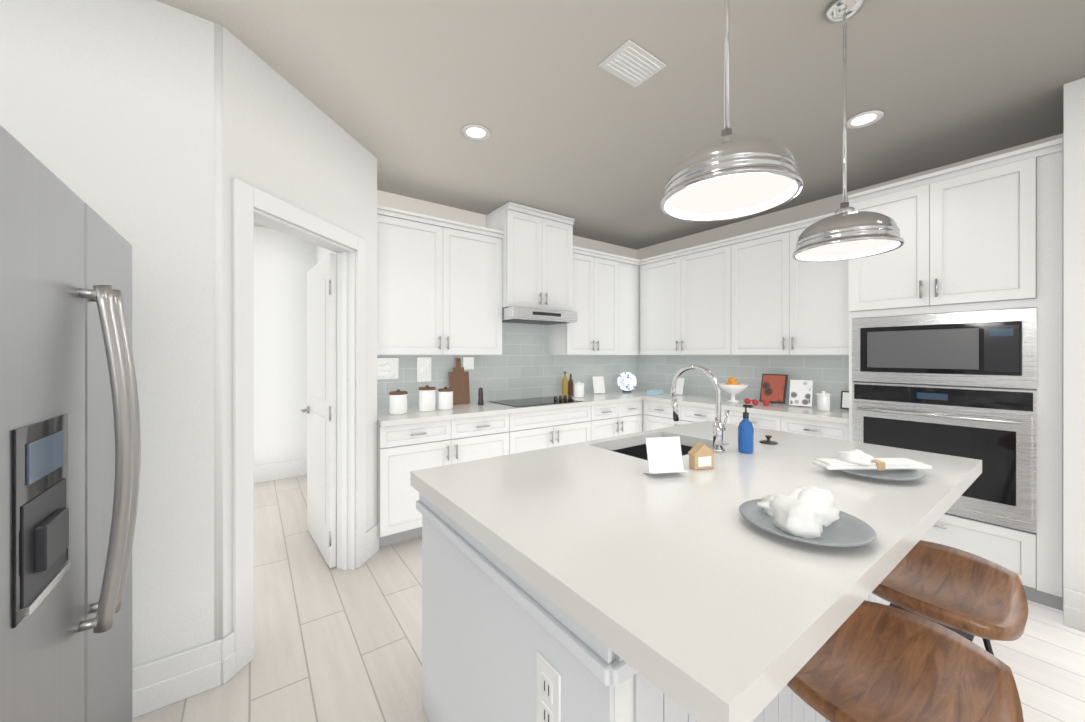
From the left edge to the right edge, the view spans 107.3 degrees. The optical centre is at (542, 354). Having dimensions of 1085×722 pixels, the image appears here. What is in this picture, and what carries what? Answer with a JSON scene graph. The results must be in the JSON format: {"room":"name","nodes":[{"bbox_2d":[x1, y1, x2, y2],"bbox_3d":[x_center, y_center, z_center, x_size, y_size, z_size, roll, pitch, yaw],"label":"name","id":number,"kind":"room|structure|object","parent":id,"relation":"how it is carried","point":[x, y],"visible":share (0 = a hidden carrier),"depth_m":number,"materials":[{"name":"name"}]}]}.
{"room":"kitchen","nodes":[
{"label":"kitchen","id":0,"kind":"room"},
{"bbox_2d":[0,0,213,667],"bbox_3d":[-1.800,-0.004,1.415,1.050,2.750,0.120,0,0,-36],"label":"wall","id":1,"kind":"structure","parent":0,"point":[107,111],"depth_m":1.55,"materials":[{"name":"paint"}]},
{"bbox_2d":[132,639,220,718],"bbox_3d":[-1.748,1.278,1.366,1.015,0.185,0.020,0,0,-36],"label":"baseboard","id":2,"kind":"structure","parent":1,"relation":"attached to","point":[168,680],"depth_m":1.58,"materials":[{"name":"paint"}]},
{"bbox_2d":[254,226,314,465],"bbox_3d":[-3.309,-0.005,4.175,1.860,2.750,0.100,0,0,-36],"label":"wall","id":3,"kind":"structure","parent":0,"point":[284,263],"depth_m":4.41,"materials":[{"name":"paint"}]},
{"bbox_2d":[254,459,306,482],"bbox_3d":[-3.324,1.277,4.093,1.740,0.185,0.016,0,0,-36],"label":"baseboard","id":4,"kind":"structure","parent":3,"relation":"attached to","point":[288,469],"depth_m":4.40,"materials":[{"name":"paint"}]},
{"bbox_2d":[214,23,376,640],"bbox_3d":[-1.312,-0.005,2.240,0.120,2.750,1.166,0,0,9],"label":"wall","id":5,"kind":"structure","parent":0,"point":[277,135],"depth_m":1.88,"materials":[{"name":"paint"}]},
{"bbox_2d":[232,178,365,673],"bbox_3d":[-1.319,0.305,2.194,0.156,2.130,0.949,0,0,9],"label":"door frame","id":6,"kind":"structure","parent":5,"relation":"attached to","point":[247,199],"depth_m":2.00,"materials":[{"name":"paint"}]},
{"bbox_2d":[221,524,378,683],"bbox_3d":[-1.242,1.278,2.234,0.020,0.185,1.158,0,0,9],"label":"baseboard","id":7,"kind":"structure","parent":5,"relation":"attached to","point":[228,662],"depth_m":1.70,"materials":[{"name":"paint"}]},
{"bbox_2d":[300,253,335,567],"bbox_3d":[-1.595,0.354,2.832,0.159,2.008,0.766,0,0,-36],"label":"door leaf","id":8,"kind":"structure","parent":5,"relation":"in","point":[320,409],"depth_m":2.69,"materials":[{"name":"paint"}]},
{"bbox_2d":[315,245,335,264],"bbox_3d":[-1.923,-0.005,3.749,0.120,2.750,2.420,0,0,-36],"label":"wall","id":9,"kind":"structure","parent":0,"point":[321,253],"depth_m":4.25,"materials":[{"name":"paint"}]},
{"bbox_2d":[377,190,636,258],"bbox_3d":[-0.128,-1.255,4.249,3.360,0.249,0.004,0,0,-36],"label":"wall","id":10,"kind":"structure","parent":0,"point":[387,199],"depth_m":3.73,"materials":[{"name":"paint"}]},
{"bbox_2d":[132,475,1084,721],"bbox_3d":[-0.366,1.421,1.680,7.400,0.100,8.700,0,0,-36],"label":"floor","id":11,"kind":"structure","parent":0,"point":[334,644],"depth_m":1.88,"materials":[{"name":"beige wood"}]},
{"bbox_2d":[0,125,140,721],"bbox_3d":[-1.354,0.500,0.718,0.890,1.742,0.910,0,0,-36],"label":"fridge","id":12,"kind":"object","parent":11,"relation":"on","point":[70,448],"visible":1,"depth_m":0.81,"materials":[{"name":"grey metal"}]},
{"bbox_2d":[411,485,889,721],"bbox_3d":[0.623,0.940,1.724,2.009,0.859,1.052,0,0,-36],"label":"kitchen island","id":13,"kind":"object","parent":11,"relation":"on","point":[497,647],"depth_m":1.06,"materials":[{"name":"paint"}]},
{"bbox_2d":[410,421,981,721],"bbox_3d":[0.695,0.483,1.649,2.060,0.055,1.292,0,0,-36],"label":"island countertop","id":14,"kind":"structure","parent":13,"relation":"on","point":[717,611],"depth_m":0.97,"materials":[{"name":"white stone"}]},
{"bbox_2d":[618,441,694,456],"bbox_3d":[0.596,0.619,2.040,0.616,0.242,0.436,0,0,-36],"label":"sink","id":15,"kind":"object","parent":14,"relation":"in","point":[640,450],"depth_m":2.26,"materials":[{"name":"black metal"}]},
{"bbox_2d":[643,436,686,473],"bbox_3d":[0.464,0.385,1.516,0.140,0.140,0.079,0,0,-11],"label":"card holder","id":16,"kind":"object","parent":14,"relation":"on","point":[664,454],"visible":1,"depth_m":1.51,"materials":[{"name":"paper"}]},
{"bbox_2d":[671,365,729,452],"bbox_3d":[0.782,0.252,1.997,0.110,0.406,0.293,0,0,-36],"label":"faucet","id":17,"kind":"object","parent":14,"relation":"on","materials":[{"name":"silver metal"}]},
{"bbox_2d":[688,442,713,469],"bbox_3d":[0.640,0.404,1.607,0.100,0.100,0.042,0,0,-16],"label":"decor","id":18,"kind":"object","parent":14,"relation":"on","point":[701,455],"visible":1,"depth_m":1.59,"materials":[{"name":"wood"}]},
{"bbox_2d":[738,404,753,452],"bbox_3d":[0.953,0.343,1.873,0.066,0.222,0.066,0,0,-36],"label":"soap bottle","id":19,"kind":"object","parent":14,"relation":"on","point":[745,436],"visible":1,"depth_m":1.85,"materials":[{"name":"blue plastic"}]},
{"bbox_2d":[759,435,777,443],"bbox_3d":[1.170,0.435,2.068,0.084,0.038,0.083,0,0,-36],"label":"stopper","id":20,"kind":"object","parent":14,"relation":"on","point":[768,440],"visible":1,"depth_m":2.06,"materials":[{"name":"metal"}]},
{"bbox_2d":[739,486,875,546],"bbox_3d":[0.685,0.397,1.053,0.300,0.117,0.300,0,0,-36],"label":"place setting","id":21,"kind":"object","parent":14,"relation":"on","point":[810,515],"visible":1,"depth_m":1.00,"materials":[{"name":"ceramic"}]},
{"bbox_2d":[812,449,932,480],"bbox_3d":[1.261,0.407,1.534,0.374,0.094,0.300,0,0,-36],"label":"place setting","id":22,"kind":"object","parent":14,"relation":"on","point":[857,462],"visible":0.98,"depth_m":1.49,"materials":[{"name":"ceramic"}]},
{"bbox_2d":[377,138,1063,610],"bbox_3d":[0.880,-0.003,2.867,3.363,2.744,3.423,0,0,-36],"label":"kitchen perimeter","id":23,"kind":"object","parent":11,"relation":"on","point":[939,330],"visible":0.81,"depth_m":3.11,"materials":[{"name":"paint"}]},
{"bbox_2d":[389,389,407,414],"bbox_3d":[-1.122,0.360,3.108,0.138,0.188,0.138,0,0,-36],"label":"canister","id":24,"kind":"object","parent":23,"relation":"on","point":[397,401],"visible":1,"depth_m":3.05,"materials":[{"name":"white ceramic"}]},
{"bbox_2d":[418,385,435,410],"bbox_3d":[-0.945,0.350,3.274,0.138,0.208,0.138,0,0,-36],"label":"canister","id":25,"kind":"object","parent":23,"relation":"on","point":[426,397],"visible":1,"depth_m":3.22,"materials":[{"name":"white ceramic"}]},
{"bbox_2d":[438,387,452,409],"bbox_3d":[-0.816,0.360,3.368,0.126,0.188,0.126,0,0,-36],"label":"canister","id":26,"kind":"object","parent":23,"relation":"on","point":[445,398],"visible":1,"depth_m":3.32,"materials":[{"name":"white ceramic"}]},
{"bbox_2d":[448,358,469,404],"bbox_3d":[-0.773,0.239,3.699,0.200,0.428,0.062,0,0,-36],"label":"cutting board","id":27,"kind":"object","parent":23,"relation":"on","point":[458,380],"visible":0.94,"depth_m":3.69,"materials":[{"name":"brown wood"}]},
{"bbox_2d":[478,387,483,404],"bbox_3d":[-0.564,0.375,3.650,0.056,0.158,0.055,0,0,-36],"label":"pepper mill","id":28,"kind":"object","parent":23,"relation":"on","point":[480,396],"visible":1,"depth_m":3.63,"materials":[{"name":"grey metal"}]},
{"bbox_2d":[562,372,567,395],"bbox_3d":[0.249,0.318,4.403,0.066,0.270,0.066,0,0,-36],"label":"oil bottle","id":29,"kind":"object","parent":23,"relation":"on","point":[564,386],"visible":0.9,"depth_m":4.38,"materials":[{"name":"yellow glass"}]},
{"bbox_2d":[568,374,572,395],"bbox_3d":[0.316,0.333,4.464,0.060,0.240,0.060,0,0,-36],"label":"oil bottle","id":30,"kind":"object","parent":23,"relation":"on","point":[570,386],"visible":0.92,"depth_m":4.44,"materials":[{"name":"brown glass"}]},
{"bbox_2d":[574,382,583,396],"bbox_3d":[0.394,0.369,4.323,0.116,0.168,0.116,0,0,-36],"label":"canister","id":31,"kind":"object","parent":23,"relation":"on","point":[578,389],"visible":1,"depth_m":4.28,"materials":[{"name":"white ceramic"}]},
{"bbox_2d":[592,376,604,393],"bbox_3d":[0.651,0.352,4.708,0.156,0.202,0.116,0,0,-36],"label":"card","id":32,"kind":"object","parent":23,"relation":"on","point":[598,385],"visible":0.98,"depth_m":4.69,"materials":[{"name":"paper"}]},
{"bbox_2d":[617,372,636,391],"bbox_3d":[1.030,0.328,4.866,0.186,0.250,0.158,0,0,-36],"label":"plate","id":33,"kind":"object","parent":23,"relation":"on","point":[626,381],"visible":1,"depth_m":4.87,"materials":[{"name":"ceramic"}]},
{"bbox_2d":[646,390,663,394],"bbox_3d":[1.300,0.431,4.624,0.140,0.045,0.220,0,0,34],"label":"folded towel","id":34,"kind":"object","parent":23,"relation":"on","point":[653,392],"visible":1,"depth_m":4.55,"materials":[{"name":"teal fabric"}]},
{"bbox_2d":[676,378,683,394],"bbox_3d":[1.570,0.357,4.586,0.096,0.192,0.140,0,0,-36],"label":"card sign","id":35,"kind":"object","parent":23,"relation":"on","point":[679,386],"visible":0.56,"depth_m":4.54,"materials":[{"name":"paper"}]},
{"bbox_2d":[719,377,747,401],"bbox_3d":[1.847,0.334,3.873,0.270,0.240,0.270,0,0,-36],"label":"fruit bowl","id":36,"kind":"object","parent":23,"relation":"on","point":[732,387],"visible":1,"depth_m":3.81,"materials":[{"name":"white ceramic"}]},
{"bbox_2d":[744,398,750,403],"bbox_3d":[1.899,0.427,3.700,0.058,0.054,0.059,0,0,-36],"label":"tomato","id":37,"kind":"object","parent":23,"relation":"on","point":[747,400],"visible":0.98,"depth_m":3.68,"materials":[{"name":"red food"}]},
{"bbox_2d":[752,399,758,404],"bbox_3d":[1.930,0.427,3.623,0.058,0.054,0.059,0,0,-36],"label":"tomato","id":38,"kind":"object","parent":23,"relation":"on","point":[755,401],"visible":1,"depth_m":3.60,"materials":[{"name":"red food"}]},
{"bbox_2d":[762,400,769,405],"bbox_3d":[1.991,0.427,3.556,0.058,0.054,0.059,0,0,-36],"label":"tomato","id":39,"kind":"object","parent":23,"relation":"on","point":[765,402],"visible":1,"depth_m":3.54,"materials":[{"name":"red food"}]},
{"bbox_2d":[759,374,787,403],"bbox_3d":[2.191,0.317,3.764,0.151,0.274,0.220,0,0,-36],"label":"cookbook","id":40,"kind":"object","parent":23,"relation":"on","point":[773,390],"visible":1,"depth_m":3.73,"materials":[{"name":"paper"}]},
{"bbox_2d":[789,380,812,406],"bbox_3d":[2.299,0.338,3.548,0.170,0.232,0.125,0,0,42],"label":"print","id":41,"kind":"object","parent":23,"relation":"on","point":[800,393],"visible":1,"depth_m":3.52,"materials":[{"name":"white paper"}]},
{"bbox_2d":[816,391,830,410],"bbox_3d":[2.305,0.375,3.278,0.096,0.158,0.096,0,0,-36],"label":"canister","id":42,"kind":"object","parent":23,"relation":"on","point":[823,400],"visible":1,"depth_m":3.24,"materials":[{"name":"white ceramic"}]},
{"bbox_2d":[840,391,848,409],"bbox_3d":[2.540,0.376,3.300,0.081,0.155,0.110,0,0,-36],"label":"frame","id":43,"kind":"object","parent":23,"relation":"on","point":[844,404],"visible":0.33,"depth_m":3.30,"materials":[{"name":"paper"}]},
{"bbox_2d":[787,600,1023,721],"bbox_3d":[0.775,1.022,0.877,0.500,0.699,0.366,0,0,-36],"label":"stool","id":44,"kind":"object","parent":11,"relation":"on","point":[869,661],"visible":0.9,"depth_m":0.89,"materials":[{"name":"brown wood"}]},
{"bbox_2d":[872,540,1027,654],"bbox_3d":[1.234,1.022,1.249,0.500,0.699,0.366,0,0,-36],"label":"stool","id":45,"kind":"object","parent":11,"relation":"on","point":[968,596],"visible":0.77,"depth_m":1.22,"materials":[{"name":"brown wood"}]},
{"bbox_2d":[156,0,1084,249],"bbox_3d":[-0.366,-1.429,1.679,7.400,0.100,8.700,0,0,-36],"label":"ceiling","id":46,"kind":"structure","parent":0,"point":[404,92],"depth_m":2.05,"materials":[{"name":"paint"}]},
{"bbox_2d":[461,125,490,140],"bbox_3d":[-0.412,-1.376,2.474,0.180,0.005,0.180,0,0,-36],"label":"recessed light","id":47,"kind":"object","parent":46,"relation":"in","point":[476,132],"visible":1,"depth_m":2.47,"materials":[{"name":"white plastic"}]},
{"bbox_2d":[599,40,665,87],"bbox_3d":[0.427,-1.373,1.898,0.260,0.012,0.190,0,0,-36],"label":"ceiling vent","id":48,"kind":"object","parent":46,"relation":"in","point":[631,63],"visible":1,"depth_m":1.89,"materials":[{"name":"white plastic"}]},
{"bbox_2d":[660,0,802,221],"bbox_3d":[0.505,-0.900,1.095,0.352,0.956,0.352,0,0,-36],"label":"pendant light","id":49,"kind":"object","parent":46,"relation":"hanging from","point":[727,175],"visible":1,"depth_m":1.03,"materials":[{"name":"silver metal"}]},
{"bbox_2d":[792,0,904,261],"bbox_3d":[1.193,-0.893,1.577,0.352,0.971,0.352,0,0,-36],"label":"pendant light","id":50,"kind":"object","parent":46,"relation":"hanging from","point":[845,232],"visible":1,"depth_m":1.54,"materials":[{"name":"silver metal"}]},
{"bbox_2d":[847,110,883,128],"bbox_3d":[1.878,-1.376,2.335,0.180,0.005,0.180,0,0,-36],"label":"recessed light","id":51,"kind":"object","parent":46,"relation":"in","point":[863,119],"visible":0.96,"depth_m":2.33,"materials":[{"name":"white plastic"}]},
{"bbox_2d":[637,133,1063,259],"bbox_3d":[2.241,-1.255,3.855,0.003,0.249,3.428,0,0,-36],"label":"wall","id":52,"kind":"structure","parent":0,"point":[824,206],"depth_m":3.83,"materials":[{"name":"paint"}]},
{"bbox_2d":[1063,78,1084,593],"bbox_3d":[3.808,-0.004,1.168,0.835,2.750,2.760,0,0,-36],"label":"wall","id":53,"kind":"structure","parent":0,"point":[1074,359],"depth_m":2.01,"materials":[{"name":"paint"}]},
{"bbox_2d":[1063,588,1084,631],"bbox_3d":[3.462,1.278,0.916,0.020,0.185,2.760,0,0,-36],"label":"baseboard","id":54,"kind":"structure","parent":53,"relation":"attached to","point":[1073,601],"depth_m":2.00,"materials":[{"name":"paint"}]},
{"bbox_3d":[-0.167,-0.005,4.286,3.590,2.750,0.100,0,0,-36],"label":"wall","id":55,"kind":"structure","parent":0,"visible":0},
{"bbox_2d":[377,358,398,379],"bbox_3d":[-1.308,0.109,3.364,0.190,0.192,0.023,0,0,-36],"label":"plaque","id":56,"kind":"object","parent":55,"relation":"attached to","point":[387,368],"visible":0.98,"depth_m":3.37,"materials":[{"name":"white ceramic"}]},
{"bbox_2d":[417,356,430,381],"bbox_3d":[-1.050,0.124,3.553,0.130,0.232,0.022,0,0,-36],"label":"plaque","id":57,"kind":"object","parent":55,"relation":"attached to","point":[424,369],"visible":1,"depth_m":3.55,"materials":[{"name":"white ceramic"}]},
{"bbox_2d":[463,356,473,369],"bbox_3d":[-0.702,0.074,3.806,0.110,0.132,0.022,0,0,-36],"label":"plaque","id":58,"kind":"object","parent":55,"relation":"attached to","point":[468,362],"visible":1,"depth_m":3.80,"materials":[{"name":"white ceramic"}]}
]}

